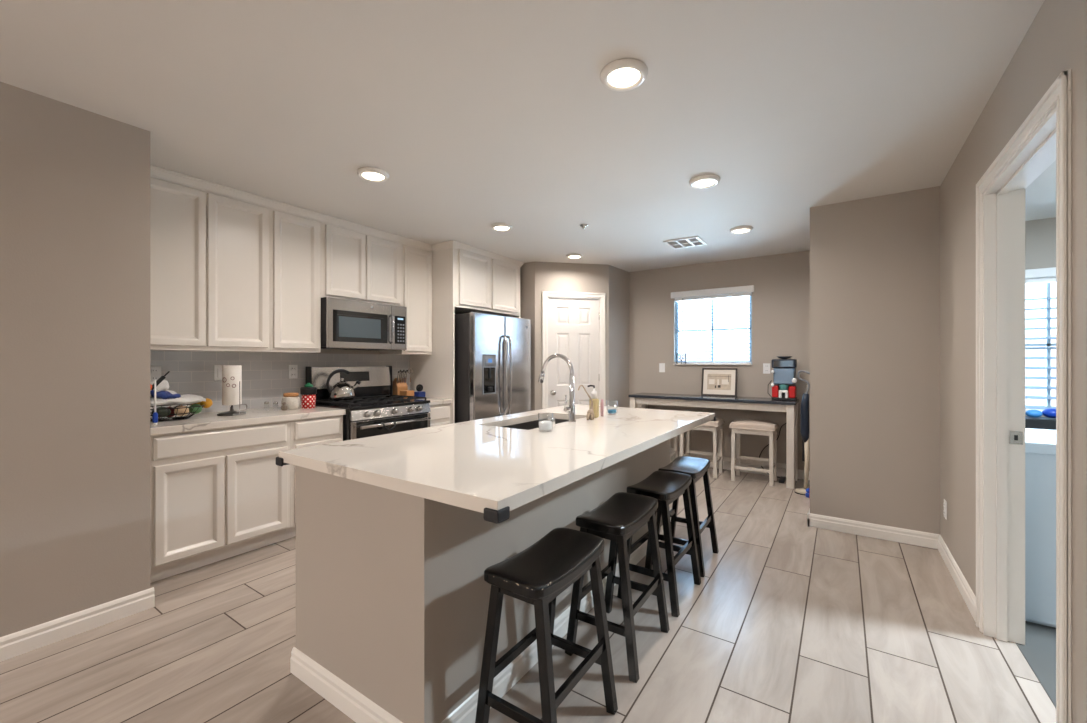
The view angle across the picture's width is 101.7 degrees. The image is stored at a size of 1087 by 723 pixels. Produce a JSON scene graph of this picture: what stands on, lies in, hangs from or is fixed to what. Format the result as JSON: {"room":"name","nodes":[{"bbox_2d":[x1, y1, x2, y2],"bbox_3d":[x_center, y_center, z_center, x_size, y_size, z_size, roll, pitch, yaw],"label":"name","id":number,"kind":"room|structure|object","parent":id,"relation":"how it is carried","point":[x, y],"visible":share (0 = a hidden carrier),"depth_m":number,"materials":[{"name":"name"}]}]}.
{"room":"kitchen","nodes":[
{"label":"kitchen","id":0,"kind":"room"},
{"bbox_2d":[0,82,149,636],"bbox_3d":[-3.989,0.041,0.382,0.994,2.510,5.381,0,0,34],"label":"wall","id":1,"kind":"structure","parent":0,"point":[75,181],"depth_m":2.10,"materials":[{"name":"paint"}]},
{"bbox_2d":[0,587,154,661],"bbox_3d":[-3.567,1.246,0.107,0.014,0.100,5.395,0,0,34],"label":"baseboard","id":2,"kind":"structure","parent":1,"relation":"attached to","point":[32,638],"depth_m":2.10,"materials":[{"name":"white paint"}]},
{"bbox_2d":[150,349,409,416],"bbox_3d":[-1.845,0.041,4.363,0.108,2.510,3.619,0,0,34],"label":"wall","id":3,"kind":"structure","parent":0,"point":[264,375],"depth_m":3.57,"materials":[{"name":"grey tile"}]},
{"bbox_2d":[150,366,160,382],"bbox_3d":[-2.666,0.091,3.035,0.010,0.118,0.075,0,0,34],"label":"wall outlet","id":4,"kind":"object","parent":3,"relation":"attached to","point":[155,371],"visible":0.75,"depth_m":3.04,"materials":[{"name":"white plastic"}]},
{"bbox_2d":[150,176,269,351],"bbox_3d":[-2.427,-0.643,3.080,0.370,1.139,0.832,0,0,34],"label":"upper cabinet","id":5,"kind":"object","parent":3,"relation":"attached to","point":[210,252],"visible":0.66,"depth_m":2.99,"materials":[{"name":"paint"}]},
{"bbox_2d":[150,165,523,266],"bbox_3d":[-1.380,-1.183,4.036,0.344,0.059,3.592,0,0,34],"label":"trim","id":6,"kind":"structure","parent":5,"relation":"attached to","point":[157,172],"depth_m":3.53,"materials":[{"name":"paint"}]},
{"bbox_2d":[214,365,223,380],"bbox_3d":[-2.451,0.086,3.355,0.009,0.118,0.075,0,0,34],"label":"light switch","id":7,"kind":"object","parent":3,"relation":"attached to","point":[217,368],"visible":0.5,"depth_m":3.34,"materials":[{"name":"white plastic"}]},
{"bbox_2d":[288,365,296,378],"bbox_3d":[-2.150,0.088,3.803,0.010,0.118,0.075,0,0,34],"label":"wall outlet","id":8,"kind":"object","parent":3,"relation":"attached to","point":[292,369],"visible":1,"depth_m":3.80,"materials":[{"name":"white plastic"}]},
{"bbox_2d":[267,208,320,352],"bbox_3d":[-2.085,-0.643,3.588,0.370,1.139,0.391,0,0,34],"label":"upper cabinet","id":9,"kind":"object","parent":3,"relation":"attached to","point":[295,241],"visible":0.81,"depth_m":3.49,"materials":[{"name":"paint"}]},
{"bbox_2d":[321,222,401,305],"bbox_3d":[-1.750,-0.873,4.087,0.370,0.681,0.809,0,0,34],"label":"upper cabinet","id":10,"kind":"object","parent":3,"relation":"attached to","point":[355,265],"visible":0.71,"depth_m":3.94,"materials":[{"name":"paint"}]},
{"bbox_2d":[321,297,406,349],"bbox_3d":[-1.699,-0.321,4.050,0.479,0.417,0.795,0,0,34],"label":"microwave","id":11,"kind":"object","parent":10,"relation":"attached to","point":[346,324],"visible":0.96,"depth_m":3.88,"materials":[{"name":"silver metal"}]},
{"bbox_2d":[380,244,431,354],"bbox_3d":[-1.416,-0.643,4.583,0.370,1.139,0.384,0,0,34],"label":"upper cabinet","id":12,"kind":"object","parent":3,"relation":"attached to","point":[416,262],"visible":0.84,"depth_m":4.49,"materials":[{"name":"paint"}]},
{"bbox_2d":[0,0,1055,271],"bbox_3d":[-0.257,-1.264,0.801,6.720,0.100,10.442,0,0,34],"label":"ceiling","id":13,"kind":"structure","parent":0,"point":[478,115],"depth_m":2.09,"materials":[{"name":"paint"}]},
{"bbox_2d":[357,167,388,181],"bbox_3d":[-1.100,-1.202,2.861,0.197,0.022,0.197,0,0,34],"label":"recessed light","id":14,"kind":"object","parent":13,"relation":"in","point":[371,174],"visible":1,"depth_m":2.83,"materials":[{"name":"white"}]},
{"bbox_2d":[491,223,512,231],"bbox_3d":[-0.374,-1.202,3.976,0.197,0.022,0.197,0,0,34],"label":"recessed light","id":15,"kind":"object","parent":13,"relation":"in","point":[502,227],"visible":1,"depth_m":3.94,"materials":[{"name":"white"}]},
{"bbox_2d":[566,253,582,258],"bbox_3d":[0.357,-1.202,5.063,0.197,0.022,0.197,0,0,34],"label":"recessed light","id":16,"kind":"object","parent":13,"relation":"in","point":[572,255],"visible":1,"depth_m":5.02,"materials":[{"name":"white"}]},
{"bbox_2d":[600,58,647,91],"bbox_3d":[0.339,-1.202,1.869,0.197,0.022,0.197,0,0,34],"label":"recessed light","id":17,"kind":"object","parent":13,"relation":"in","point":[625,74],"visible":1,"depth_m":1.85,"materials":[{"name":"white paint"}]},
{"bbox_2d":[663,236,706,248],"bbox_3d":[1.444,-1.208,4.512,0.340,0.012,0.340,0,0,34],"label":"ceiling vent","id":18,"kind":"object","parent":13,"relation":"in","point":[696,240],"visible":1,"depth_m":4.49,"materials":[{"name":"white metal"}]},
{"bbox_2d":[689,175,719,188],"bbox_3d":[1.081,-1.202,2.973,0.197,0.022,0.197,0,0,34],"label":"recessed light","id":19,"kind":"object","parent":13,"relation":"in","point":[703,181],"visible":1,"depth_m":2.95,"materials":[{"name":"white"}]},
{"bbox_2d":[730,226,752,233],"bbox_3d":[1.813,-1.202,4.059,0.197,0.022,0.197,0,0,34],"label":"recessed light","id":20,"kind":"object","parent":13,"relation":"in","point":[741,229],"visible":1,"depth_m":4.03,"materials":[{"name":"white"}]},
{"bbox_2d":[0,467,1055,722],"bbox_3d":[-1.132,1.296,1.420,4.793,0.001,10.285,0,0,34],"label":"floor","id":21,"kind":"structure","parent":0,"point":[980,685],"depth_m":2.01,"materials":[{"name":"beige tile"}]},
{"bbox_2d":[150,421,289,582],"bbox_3d":[-2.309,0.860,3.007,0.642,0.872,0.843,0,0,34],"label":"base cabinet","id":22,"kind":"object","parent":21,"relation":"on","point":[218,494],"visible":0.71,"depth_m":2.80,"materials":[{"name":"paint"}]},
{"bbox_2d":[150,405,345,435],"bbox_3d":[-2.192,0.402,3.179,0.652,0.043,1.262,0,0,34],"label":"countertop","id":23,"kind":"structure","parent":22,"relation":"on","point":[210,420],"depth_m":3.00,"materials":[{"name":"white stone"}]},
{"bbox_2d":[152,380,157,424],"bbox_3d":[-2.333,0.244,2.660,0.026,0.270,0.026,0,0,34],"label":"brush","id":24,"kind":"object","parent":23,"relation":"on","point":[155,414],"visible":1,"depth_m":2.65,"materials":[{"name":"blue plastic"}]},
{"bbox_2d":[150,404,204,420],"bbox_3d":[-2.429,0.335,2.875,0.302,0.086,0.376,0,0,34],"label":"wire fruit basket","id":25,"kind":"object","parent":23,"relation":"on","point":[191,412],"visible":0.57,"depth_m":2.87,"materials":[{"name":"black metal"}]},
{"bbox_2d":[152,407,170,416],"bbox_3d":[-2.404,0.320,2.786,0.070,0.065,0.093,0,0,34],"label":"avocado","id":26,"kind":"object","parent":25,"relation":"in","point":[164,411],"visible":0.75,"depth_m":2.77,"materials":[{"name":"green food"}]},
{"bbox_2d":[166,406,174,417],"bbox_3d":[-2.429,0.327,2.875,0.070,0.074,0.071,0,0,34],"label":"apple","id":27,"kind":"object","parent":25,"relation":"in","point":[172,410],"visible":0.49,"depth_m":2.86,"materials":[{"name":"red food"}]},
{"bbox_2d":[150,394,205,404],"bbox_3d":[-2.406,0.247,2.872,0.201,0.061,0.330,0,0,34],"label":"package","id":28,"kind":"object","parent":25,"relation":"on","point":[188,398],"visible":0.74,"depth_m":2.84,"materials":[{"name":"white plastic"}]},
{"bbox_2d":[150,390,180,398],"bbox_3d":[-2.434,0.207,2.831,0.130,0.096,0.189,0,0,19],"label":"bag","id":29,"kind":"object","parent":28,"relation":"on","point":[167,394],"visible":0.7,"depth_m":2.80,"materials":[{"name":"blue plastic"}]},
{"bbox_2d":[150,380,168,390],"bbox_3d":[-2.479,0.166,2.818,0.151,0.093,0.116,0,0,-38],"label":"bag","id":30,"kind":"object","parent":29,"relation":"on","point":[164,385],"visible":0.38,"depth_m":2.82,"materials":[{"name":"white plastic"}]},
{"bbox_2d":[150,371,169,389],"bbox_3d":[-2.381,0.120,2.724,0.038,0.121,0.132,0,0,40],"label":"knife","id":31,"kind":"object","parent":29,"relation":"on","point":[161,378],"visible":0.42,"depth_m":2.73,"materials":[{"name":"black plastic"}]},
{"bbox_2d":[174,404,188,415],"bbox_3d":[-2.340,0.315,2.864,0.074,0.076,0.075,0,0,34],"label":"onion","id":32,"kind":"object","parent":25,"relation":"in","point":[181,410],"visible":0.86,"depth_m":2.84,"materials":[{"name":"brown food"}]},
{"bbox_2d":[189,403,201,413],"bbox_3d":[-2.312,0.311,2.941,0.070,0.074,0.071,0,0,34],"label":"apple","id":33,"kind":"object","parent":25,"relation":"in","point":[199,410],"visible":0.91,"depth_m":2.92,"materials":[{"name":"green food"}]},
{"bbox_2d":[200,398,212,407],"bbox_3d":[-2.303,0.284,3.026,0.066,0.068,0.067,0,0,34],"label":"orange","id":34,"kind":"object","parent":25,"relation":"in","point":[208,403],"visible":0.77,"depth_m":3.01,"materials":[{"name":"orange food"}]},
{"bbox_2d":[217,381,246,415],"bbox_3d":[-2.231,0.209,3.170,0.175,0.340,0.175,0,0,-28],"label":"paper towel holder","id":35,"kind":"object","parent":23,"relation":"on","point":[232,412],"visible":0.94,"depth_m":3.12,"materials":[{"name":"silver metal"}]},
{"bbox_2d":[222,365,241,404],"bbox_3d":[-2.230,0.169,3.168,0.118,0.280,0.118,0,0,34],"label":"paper towel roll","id":36,"kind":"object","parent":35,"relation":"on","point":[231,374],"visible":1,"depth_m":3.12,"materials":[{"name":"white paper"}]},
{"bbox_2d":[281,402,287,409],"bbox_3d":[-2.018,0.347,3.449,0.048,0.064,0.047,0,0,34],"label":"spice jar","id":37,"kind":"object","parent":23,"relation":"on","point":[284,406],"visible":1,"depth_m":3.44,"materials":[{"name":"beige glass"}]},
{"bbox_2d":[281,393,300,409],"bbox_3d":[-2.024,0.316,3.549,0.136,0.128,0.135,0,0,34],"label":"canister","id":38,"kind":"object","parent":23,"relation":"on","point":[293,401],"visible":0.85,"depth_m":3.50,"materials":[{"name":"beige ceramic"}]},
{"bbox_2d":[300,387,316,408],"bbox_3d":[-1.923,0.294,3.626,0.124,0.170,0.124,0,0,34],"label":"canister","id":39,"kind":"object","parent":23,"relation":"on","point":[308,394],"visible":0.99,"depth_m":3.58,"materials":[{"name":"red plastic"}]},
{"bbox_2d":[286,415,342,538],"bbox_3d":[-1.959,0.860,3.526,0.642,0.872,0.406,0,0,34],"label":"base cabinet","id":40,"kind":"object","parent":21,"relation":"on","point":[322,430],"visible":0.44,"depth_m":3.28,"materials":[{"name":"paint"}]},
{"bbox_2d":[306,366,430,440],"bbox_3d":[-1.541,0.670,4.000,0.728,1.252,0.830,0,0,34],"label":"gas range","id":41,"kind":"object","parent":21,"relation":"on","point":[374,404],"visible":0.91,"depth_m":3.90,"materials":[{"name":"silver metal"}]},
{"bbox_2d":[326,369,360,399],"bbox_3d":[-1.765,0.200,3.908,0.240,0.269,0.216,0,0,-4],"label":"kettle","id":42,"kind":"object","parent":41,"relation":"on","point":[342,390],"visible":1,"depth_m":3.84,"materials":[{"name":"silver metal"}]},
{"bbox_2d":[316,398,429,410],"bbox_3d":[-1.552,0.379,4.008,0.620,0.025,0.822,0,0,34],"label":"cooktop","id":43,"kind":"object","parent":41,"relation":"in","point":[383,405],"depth_m":3.81,"materials":[{"name":"black metal"}]},
{"bbox_2d":[382,421,395,430],"bbox_3d":[-1.298,0.542,3.718,0.037,0.081,0.132,0,0,34],"label":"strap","id":44,"kind":"object","parent":41,"relation":"hanging from","point":[383,426],"visible":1,"depth_m":3.71,"materials":[{"name":"black"}]},
{"bbox_2d":[429,404,449,426],"bbox_3d":[-1.283,0.860,4.532,0.642,0.872,0.319,0,0,34],"label":"base cabinet","id":45,"kind":"object","parent":21,"relation":"on","point":[439,414],"visible":0.2,"depth_m":4.36,"materials":[{"name":"paint"}]},
{"bbox_2d":[418,397,451,405],"bbox_3d":[-1.285,0.402,4.527,0.652,0.043,0.329,0,0,34],"label":"countertop","id":46,"kind":"structure","parent":45,"relation":"on","point":[433,401],"depth_m":4.40,"materials":[{"name":"white stone"}]},
{"bbox_2d":[393,378,407,394],"bbox_3d":[-1.490,0.276,4.602,0.110,0.208,0.130,0,0,-41],"label":"knife block","id":47,"kind":"object","parent":46,"relation":"on","point":[397,388],"visible":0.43,"depth_m":4.56,"materials":[{"name":"brown wood"}]},
{"bbox_2d":[400,390,413,398],"bbox_3d":[-1.386,0.337,4.497,0.110,0.085,0.095,0,0,34],"label":"box","id":48,"kind":"object","parent":46,"relation":"on","point":[402,392],"visible":0.58,"depth_m":4.46,"materials":[{"name":"orange cardboard"}]},
{"bbox_2d":[414,391,424,396],"bbox_3d":[-1.291,0.344,4.566,0.120,0.070,0.095,0,0,34],"label":"pack","id":49,"kind":"object","parent":46,"relation":"on","point":[416,393],"visible":0.43,"depth_m":4.53},
{"bbox_2d":[416,384,422,391],"bbox_3d":[-1.282,0.274,4.580,0.024,0.078,0.088,0,0,34],"label":"tape roll","id":50,"kind":"object","parent":49,"relation":"on","point":[419,387],"visible":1,"depth_m":4.57,"materials":[{"name":"black"}]},
{"bbox_2d":[410,248,519,423],"bbox_3d":[-0.862,0.042,5.127,0.677,2.509,1.134,0,0,34],"label":"tall cabinet","id":51,"kind":"object","parent":21,"relation":"on","point":[463,281],"visible":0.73,"depth_m":4.63,"materials":[{"name":"paint"}]},
{"bbox_2d":[290,419,670,722],"bbox_3d":[-0.026,0.862,2.643,0.819,0.869,2.471,0,0,34],"label":"kitchen island","id":52,"kind":"object","parent":21,"relation":"on","point":[393,594],"visible":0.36,"depth_m":1.60,"materials":[{"name":"paint"}]},
{"bbox_2d":[279,404,714,512],"bbox_3d":[0.073,0.405,2.596,1.212,0.044,2.515,0,0,34],"label":"island countertop","id":53,"kind":"structure","parent":52,"relation":"on","point":[475,465],"depth_m":1.86,"materials":[{"name":"white stone"}]},
{"bbox_2d":[276,457,288,466],"bbox_3d":[-1.106,0.424,1.895,0.054,0.035,0.054,0,0,34],"label":"guard","id":54,"kind":"object","parent":53,"relation":"attached to","point":[279,461],"visible":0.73,"depth_m":1.87,"materials":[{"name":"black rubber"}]},
{"bbox_2d":[484,506,509,523],"bbox_3d":[-0.131,0.424,1.239,0.054,0.035,0.054,0,0,34],"label":"guard","id":55,"kind":"object","parent":53,"relation":"attached to","point":[491,515],"visible":1,"depth_m":1.22,"materials":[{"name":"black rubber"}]},
{"bbox_2d":[504,418,567,429],"bbox_3d":[-0.025,0.532,2.909,0.396,0.208,0.796,0,0,34],"label":"sink","id":56,"kind":"object","parent":53,"relation":"in","point":[532,424],"visible":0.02,"depth_m":3.16,"materials":[{"name":"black metal"}]},
{"bbox_2d":[538,413,552,431],"bbox_3d":[0.012,0.333,2.427,0.084,0.100,0.084,0,0,34],"label":"drinking glass","id":57,"kind":"object","parent":53,"relation":"on","point":[543,425],"visible":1,"depth_m":2.40,"materials":[{"name":"white"}]},
{"bbox_2d":[547,417,554,427],"bbox_3d":[0.044,0.354,2.574,0.048,0.057,0.048,0,0,34],"label":"air gap cap","id":58,"kind":"object","parent":53,"relation":"on","point":[548,418],"visible":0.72,"depth_m":2.55,"materials":[{"name":"silver metal"}]},
{"bbox_2d":[538,354,575,422],"bbox_3d":[0.074,0.166,2.829,0.281,0.433,0.090,0,0,34],"label":"faucet","id":59,"kind":"object","parent":53,"relation":"on","point":[571,409],"visible":1,"depth_m":2.77,"materials":[{"name":"silver metal"}]},
{"bbox_2d":[578,385,593,419],"bbox_3d":[0.284,0.266,2.875,0.048,0.234,0.174,0,0,33],"label":"animal figurine","id":60,"kind":"object","parent":53,"relation":"on","point":[590,413],"visible":1,"depth_m":2.90,"materials":[{"name":"beige plastic"}]},
{"bbox_2d":[587,385,598,417],"bbox_3d":[0.339,0.271,3.020,0.070,0.224,0.054,0,0,34],"label":"soap dispenser","id":61,"kind":"object","parent":53,"relation":"on","point":[593,393],"visible":0.81,"depth_m":3.01,"materials":[{"name":"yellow plastic"}]},
{"bbox_2d":[589,398,598,417],"bbox_3d":[0.345,0.318,3.022,0.060,0.130,0.044,0,0,34],"label":"bottle","id":62,"kind":"object","parent":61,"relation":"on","point":[595,401],"depth_m":3.00,"materials":[{"name":"yellow plastic"}]},
{"bbox_2d":[600,399,603,415],"bbox_3d":[0.410,0.323,3.099,0.024,0.120,0.024,0,0,34],"label":"tube","id":63,"kind":"object","parent":53,"relation":"on","point":[602,402],"visible":1,"depth_m":3.09,"materials":[{"name":"pink plastic"}]},
{"bbox_2d":[606,401,617,414],"bbox_3d":[0.495,0.333,3.199,0.084,0.100,0.084,0,0,34],"label":"drinking glass","id":64,"kind":"object","parent":53,"relation":"on","point":[609,410],"visible":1,"depth_m":3.19,"materials":[{"name":"clear glass"}]},
{"bbox_2d":[455,312,530,422],"bbox_3d":[-0.740,0.398,5.056,0.908,1.797,0.985,0,0,34],"label":"refrigerator","id":65,"kind":"object","parent":21,"relation":"on","point":[493,352],"visible":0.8,"depth_m":4.63,"materials":[{"name":"grey metal"}]},
{"bbox_2d":[475,528,617,722],"bbox_3d":[0.019,0.985,1.563,0.336,0.627,0.468,0,0,34],"label":"bar stool","id":66,"kind":"object","parent":21,"relation":"on","point":[536,575],"visible":1,"depth_m":1.47,"materials":[{"name":"black paint"}]},
{"bbox_2d":[565,492,669,682],"bbox_3d":[0.351,0.985,2.050,0.336,0.627,0.468,0,0,33],"label":"bar stool","id":67,"kind":"object","parent":21,"relation":"on","point":[623,514],"visible":0.96,"depth_m":1.95,"materials":[{"name":"black paint"}]},
{"bbox_2d":[617,470,700,616],"bbox_3d":[0.662,0.985,2.507,0.336,0.627,0.468,0,0,35],"label":"bar stool","id":68,"kind":"object","parent":21,"relation":"on","point":[666,487],"visible":0.84,"depth_m":2.42,"materials":[{"name":"black paint"}]},
{"bbox_2d":[670,436,677,462],"bbox_3d":[1.394,0.970,5.432,0.444,0.653,0.350,0,0,34],"label":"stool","id":69,"kind":"object","parent":21,"relation":"on","point":[675,449],"visible":0.02,"depth_m":5.42,"materials":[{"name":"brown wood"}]},
{"bbox_2d":[652,456,718,576],"bbox_3d":[0.934,0.985,2.921,0.336,0.627,0.468,0,0,33],"label":"bar stool","id":70,"kind":"object","parent":21,"relation":"on","point":[696,467],"visible":0.8,"depth_m":2.89,"materials":[{"name":"black paint"}]},
{"bbox_2d":[680,418,724,478],"bbox_3d":[1.830,0.970,5.139,0.444,0.653,0.350,0,0,34],"label":"stool","id":71,"kind":"object","parent":21,"relation":"on","point":[714,426],"visible":0.52,"depth_m":5.08,"materials":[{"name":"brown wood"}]},
{"bbox_2d":[701,418,724,426],"bbox_3d":[1.830,0.680,5.139,0.444,0.075,0.350,0,0,34],"label":"seat cushion","id":72,"kind":"object","parent":71,"relation":"on","point":[718,423],"depth_m":4.94,"materials":[{"name":"beige fabric"}]},
{"bbox_2d":[628,393,798,488],"bbox_3d":[1.935,0.854,5.183,1.805,0.885,0.481,0,0,34],"label":"console table","id":73,"kind":"object","parent":21,"relation":"on","point":[724,402],"depth_m":4.85,"materials":[{"name":"white wood"}]},
{"bbox_2d":[701,368,737,396],"bbox_3d":[2.102,0.246,5.301,0.400,0.334,0.072,0,0,34],"label":"framed picture","id":74,"kind":"object","parent":73,"relation":"on","point":[715,381],"visible":1,"depth_m":5.29,"materials":[{"name":"grey wood"}]},
{"bbox_2d":[707,374,730,389],"bbox_3d":[2.100,0.243,5.298,0.270,0.190,0.003,0,-9,34],"label":"print","id":75,"kind":"object","parent":74,"relation":"attached to","point":[714,381],"depth_m":5.30},
{"bbox_2d":[768,356,796,400],"bbox_3d":[2.566,0.178,4.770,0.295,0.465,0.212,0,0,34],"label":"machine","id":76,"kind":"object","parent":73,"relation":"on","point":[784,387],"visible":1,"depth_m":4.71,"materials":[{"name":"black plastic"}]},
{"bbox_2d":[779,384,788,390],"bbox_3d":[2.576,0.279,4.742,0.092,0.064,0.096,0,0,34],"label":"cup","id":77,"kind":"object","parent":76,"relation":"on","point":[782,387],"depth_m":4.71,"materials":[{"name":"teal plastic"}]},
{"bbox_2d":[729,420,778,486],"bbox_3d":[2.295,0.970,4.826,0.444,0.653,0.350,0,0,34],"label":"stool","id":78,"kind":"object","parent":21,"relation":"on","point":[753,427],"visible":1,"depth_m":4.76,"materials":[{"name":"beige wood"}]},
{"bbox_2d":[729,420,778,430],"bbox_3d":[2.295,0.680,4.826,0.444,0.075,0.350,0,0,34],"label":"seat cushion","id":79,"kind":"object","parent":78,"relation":"on","point":[736,425],"depth_m":4.71,"materials":[{"name":"beige fabric"}]},
{"bbox_2d":[795,370,809,495],"bbox_3d":[2.570,0.690,4.338,0.154,1.212,0.183,0,0,-30],"label":"stick vacuum","id":80,"kind":"object","parent":21,"relation":"on","point":[804,408],"visible":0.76,"depth_m":4.35,"materials":[{"name":"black plastic"}]},
{"bbox_2d":[800,393,809,441],"bbox_3d":[2.587,0.556,4.382,0.080,0.484,0.080,0,0,34],"label":"canister","id":81,"kind":"object","parent":80,"relation":"on","point":[804,408],"depth_m":4.35,"materials":[{"name":"blue plastic"}]},
{"bbox_2d":[1025,428,1055,627],"bbox_3d":[3.067,0.846,2.104,1.300,0.900,0.645,0,0,34],"label":"washing machine","id":82,"kind":"object","parent":21,"relation":"on","point":[1040,444],"visible":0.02,"depth_m":2.17,"materials":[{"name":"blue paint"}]},
{"bbox_2d":[1025,416,1055,429],"bbox_3d":[4.134,0.881,3.637,1.000,0.830,0.250,0,0,34],"label":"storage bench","id":83,"kind":"object","parent":21,"relation":"on","point":[1047,423],"visible":0.08,"depth_m":3.58,"materials":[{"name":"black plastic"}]},
{"bbox_2d":[1025,410,1042,417],"bbox_3d":[4.054,0.431,3.661,0.101,0.067,0.084,0,0,34],"label":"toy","id":84,"kind":"object","parent":83,"relation":"on","point":[1030,413],"visible":1,"depth_m":3.64,"materials":[{"name":"blue plastic"}]},
{"bbox_2d":[1042,408,1055,417],"bbox_3d":[4.141,0.421,3.602,0.120,0.080,0.100,0,0,34],"label":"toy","id":85,"kind":"object","parent":83,"relation":"on","point":[1050,412],"visible":0.71,"depth_m":3.59,"materials":[{"name":"blue plastic"}]},
{"bbox_2d":[520,262,628,410],"bbox_3d":[0.151,0.041,5.716,2.048,2.510,0.666,0,0,-2],"label":"wall","id":86,"kind":"structure","parent":0,"point":[535,277],"depth_m":5.52,"materials":[{"name":"paint"}]},
{"bbox_2d":[548,298,598,407],"bbox_3d":[0.382,0.254,5.466,0.658,2.065,0.107,0,0,-11],"label":"door","id":87,"kind":"structure","parent":86,"relation":"in","point":[573,324],"depth_m":5.48,"materials":[{"name":"white paint"}]},
{"bbox_2d":[542,291,604,408],"bbox_3d":[0.369,0.222,5.512,0.802,2.149,0.128,0,0,-11],"label":"trim","id":88,"kind":"structure","parent":86,"relation":"attached to","point":[545,294],"depth_m":5.46,"materials":[{"name":"white paint"}]},
{"bbox_2d":[629,250,809,470],"bbox_3d":[2.386,0.041,5.279,3.267,2.510,0.140,0,0,34],"label":"wall","id":89,"kind":"structure","parent":0,"point":[781,282],"depth_m":5.23,"materials":[{"name":"paint"}]},
{"bbox_2d":[659,363,664,371],"bbox_3d":[1.541,0.081,5.757,0.075,0.118,0.009,0,0,34],"label":"light switch","id":90,"kind":"object","parent":89,"relation":"attached to","point":[661,365],"visible":1,"depth_m":5.75,"materials":[{"name":"white plastic"}]},
{"bbox_2d":[673,292,751,364],"bbox_3d":[2.073,-0.389,5.454,0.912,0.860,0.140,0,0,34],"label":"window","id":91,"kind":"structure","parent":89,"relation":"in","point":[750,297],"depth_m":5.47,"materials":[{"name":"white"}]},
{"bbox_2d":[677,353,685,363],"bbox_3d":[1.744,-0.036,5.602,0.120,0.130,0.010,0,0,34],"label":"metal ornament","id":92,"kind":"object","parent":91,"relation":"on","point":[685,353],"visible":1,"depth_m":5.60,"materials":[{"name":"black"}]},
{"bbox_2d":[671,285,753,363],"bbox_3d":[2.052,-0.428,5.426,0.972,0.912,0.090,0,0,34],"label":"window blind","id":93,"kind":"object","parent":91,"relation":"attached to","point":[740,291],"visible":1,"depth_m":5.40,"materials":[{"name":"white plastic"}]},
{"bbox_2d":[671,455,809,479],"bbox_3d":[2.062,1.246,5.404,2.169,0.100,0.014,0,0,34],"label":"baseboard","id":94,"kind":"structure","parent":89,"relation":"attached to","point":[726,465],"depth_m":5.12,"materials":[{"name":"white paint"}]},
{"bbox_2d":[763,363,769,373],"bbox_3d":[2.557,0.081,5.073,0.075,0.118,0.010,0,0,34],"label":"wall outlet","id":95,"kind":"object","parent":89,"relation":"attached to","point":[766,366],"visible":1,"depth_m":5.07,"materials":[{"name":"white plastic"}]},
{"bbox_2d":[810,186,939,533],"bbox_3d":[2.902,0.041,3.901,0.874,2.510,1.571,0,0,34],"label":"wall","id":96,"kind":"structure","parent":0,"point":[875,261],"depth_m":3.25,"materials":[{"name":"paint"}]},
{"bbox_2d":[808,509,975,621],"bbox_3d":[0.434,1.246,0.336,0.788,0.100,10.242,0,0,34],"label":"baseboard","id":97,"kind":"structure","parent":96,"relation":"attached to","point":[919,538],"depth_m":3.16,"materials":[{"name":"white paint"}]},
{"bbox_2d":[940,0,1086,722],"bbox_3d":[0.368,0.041,-0.567,0.110,2.510,8.671,0,0,34],"label":"wall","id":98,"kind":"structure","parent":0,"point":[1055,42],"depth_m":1.87,"materials":[{"name":"paint"}]},
{"bbox_2d":[943,499,946,519],"bbox_3d":[2.626,0.966,2.897,0.010,0.118,0.075,0,0,34],"label":"wall outlet","id":99,"kind":"object","parent":98,"relation":"attached to","point":[945,501],"visible":1,"depth_m":2.88,"materials":[{"name":"white plastic"}]},
{"bbox_2d":[976,69,1071,722],"bbox_3d":[1.899,0.213,1.708,0.150,2.166,1.027,0,0,34],"label":"trim","id":100,"kind":"structure","parent":98,"relation":"attached to","point":[1044,137],"depth_m":2.04,"materials":[{"name":"white paint"}]},
{"bbox_2d":[1025,217,1055,416],"bbox_3d":[4.464,0.041,3.710,1.933,2.510,0.140,0,0,34],"label":"wall","id":101,"kind":"structure","parent":0,"point":[1040,234],"depth_m":3.78,"materials":[{"name":"paint"}]},
{"bbox_2d":[1025,283,1055,411],"bbox_3d":[4.316,-0.144,3.773,1.450,1.160,0.140,0,0,34],"label":"window","id":102,"kind":"structure","parent":101,"relation":"in","point":[1048,344],"depth_m":3.80,"materials":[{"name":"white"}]},
{"bbox_2d":[1025,267,1055,410],"bbox_3d":[4.307,-0.183,3.763,1.510,1.212,0.133,0,0,34],"label":"window blind","id":103,"kind":"object","parent":102,"relation":"attached to","point":[1042,275],"visible":0.23,"depth_m":3.79,"materials":[{"name":"white plastic"}]},
{"label":"outside","id":104,"kind":"structure","parent":0,"visible":0},
{"bbox_3d":[18.404,1.546,27.357,80.000,0.100,54.058,0,0,34],"label":"ground","id":105,"kind":"structure","parent":104,"visible":0},
{"bbox_2d":[679,335,1055,405],"bbox_3d":[6.196,0.521,9.210,24.000,1.950,0.200,0,0,34],"label":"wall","id":106,"kind":"structure","parent":105,"relation":"on","point":[1028,353],"depth_m":7.63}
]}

